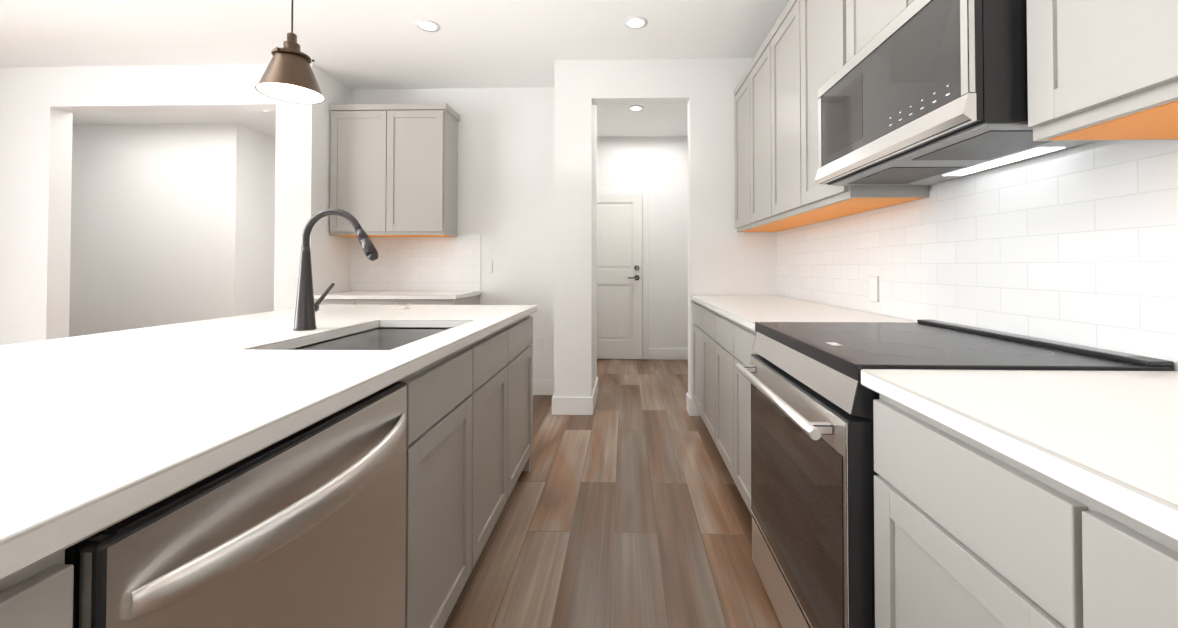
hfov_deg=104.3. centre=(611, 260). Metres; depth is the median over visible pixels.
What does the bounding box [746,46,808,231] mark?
upper cabinet
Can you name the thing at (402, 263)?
tile backsplash
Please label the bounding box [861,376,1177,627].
base cabinet
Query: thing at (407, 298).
countertop
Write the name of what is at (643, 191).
door frame
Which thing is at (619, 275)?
hall door
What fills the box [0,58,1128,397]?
wall
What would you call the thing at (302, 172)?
wall
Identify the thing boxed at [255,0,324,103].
pendant lamp
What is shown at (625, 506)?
floor
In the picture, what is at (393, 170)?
upper cabinet
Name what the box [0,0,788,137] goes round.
ceiling
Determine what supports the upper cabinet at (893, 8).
attached to the wall at (118, 228)
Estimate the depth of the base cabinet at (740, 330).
2.03 m
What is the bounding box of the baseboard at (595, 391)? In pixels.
[590,377,597,414]
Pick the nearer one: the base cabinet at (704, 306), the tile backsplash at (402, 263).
the base cabinet at (704, 306)
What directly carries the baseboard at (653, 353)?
attached to the wall at (118, 228)
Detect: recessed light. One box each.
[415,19,439,31]
[624,16,647,28]
[628,105,643,110]
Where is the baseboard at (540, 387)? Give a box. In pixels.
[533,379,553,394]
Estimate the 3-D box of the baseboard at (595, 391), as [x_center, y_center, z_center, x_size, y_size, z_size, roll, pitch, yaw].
[-0.142,1.123,3.831,0.014,0.135,0.664,0,-1,2]
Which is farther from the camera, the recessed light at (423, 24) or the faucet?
the recessed light at (423, 24)
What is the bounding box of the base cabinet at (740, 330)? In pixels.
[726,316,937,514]
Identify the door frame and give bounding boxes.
[597,187,647,359]
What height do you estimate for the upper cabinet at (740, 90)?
1.090 m
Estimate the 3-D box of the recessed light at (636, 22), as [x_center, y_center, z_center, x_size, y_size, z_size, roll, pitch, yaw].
[0.157,-1.558,3.001,0.153,0.007,0.153,0,-1,-4]
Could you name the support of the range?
on the floor
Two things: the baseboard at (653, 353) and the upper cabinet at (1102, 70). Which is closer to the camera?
the upper cabinet at (1102, 70)
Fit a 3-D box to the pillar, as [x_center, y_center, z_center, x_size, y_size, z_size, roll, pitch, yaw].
[-0.294,-0.180,3.860,0.290,2.740,0.650,0,-1,2]
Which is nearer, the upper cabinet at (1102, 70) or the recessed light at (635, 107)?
the upper cabinet at (1102, 70)
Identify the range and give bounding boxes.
[735,320,1173,627]
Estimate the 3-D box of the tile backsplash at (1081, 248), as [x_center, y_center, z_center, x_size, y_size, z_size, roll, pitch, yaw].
[1.191,0.140,1.117,0.008,0.825,4.740,0,-1,2]
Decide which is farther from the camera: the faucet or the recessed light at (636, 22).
the recessed light at (636, 22)
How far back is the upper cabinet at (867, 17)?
1.62 m
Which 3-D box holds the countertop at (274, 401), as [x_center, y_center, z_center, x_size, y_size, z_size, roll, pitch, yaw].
[-0.774,0.376,1.183,0.401,0.215,0.001,0,-1,2]
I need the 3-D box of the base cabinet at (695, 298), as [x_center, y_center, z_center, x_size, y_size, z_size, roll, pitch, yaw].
[0.927,0.739,3.232,0.636,0.885,0.502,0,-1,2]
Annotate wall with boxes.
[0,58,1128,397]
[274,64,351,310]
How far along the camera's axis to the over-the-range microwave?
1.16 m
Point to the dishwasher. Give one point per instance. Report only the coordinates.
(305, 527)
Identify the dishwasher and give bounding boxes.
[65,381,406,627]
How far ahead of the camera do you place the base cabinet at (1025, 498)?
0.51 m
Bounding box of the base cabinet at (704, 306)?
[698,300,817,432]
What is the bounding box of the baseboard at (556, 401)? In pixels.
[551,391,563,414]
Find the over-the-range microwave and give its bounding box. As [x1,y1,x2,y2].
[815,0,1093,185]
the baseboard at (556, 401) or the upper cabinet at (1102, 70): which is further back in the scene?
the baseboard at (556, 401)
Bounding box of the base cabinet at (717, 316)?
[710,308,857,463]
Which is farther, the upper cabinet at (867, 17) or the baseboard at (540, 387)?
the baseboard at (540, 387)
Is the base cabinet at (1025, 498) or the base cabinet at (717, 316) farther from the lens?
the base cabinet at (717, 316)
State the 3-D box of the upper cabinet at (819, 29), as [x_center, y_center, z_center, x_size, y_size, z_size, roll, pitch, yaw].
[1.050,-0.781,1.958,0.314,1.090,0.573,0,-1,2]
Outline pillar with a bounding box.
[554,60,596,396]
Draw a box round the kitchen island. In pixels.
[0,344,532,627]
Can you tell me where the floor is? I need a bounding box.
[443,359,781,627]
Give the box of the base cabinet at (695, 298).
[690,296,781,408]
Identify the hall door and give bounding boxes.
[597,193,641,358]
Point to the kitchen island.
(466, 456)
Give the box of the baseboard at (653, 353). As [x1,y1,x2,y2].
[648,348,687,359]
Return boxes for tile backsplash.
[350,234,480,290]
[776,140,1177,370]
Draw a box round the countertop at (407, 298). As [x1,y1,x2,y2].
[314,291,480,304]
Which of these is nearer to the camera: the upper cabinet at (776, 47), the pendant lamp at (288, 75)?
the pendant lamp at (288, 75)
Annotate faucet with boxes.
[293,208,377,330]
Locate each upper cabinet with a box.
[329,103,459,236]
[734,72,745,231]
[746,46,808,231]
[762,0,843,223]
[790,0,928,215]
[850,0,885,58]
[886,0,913,25]
[1026,0,1177,140]

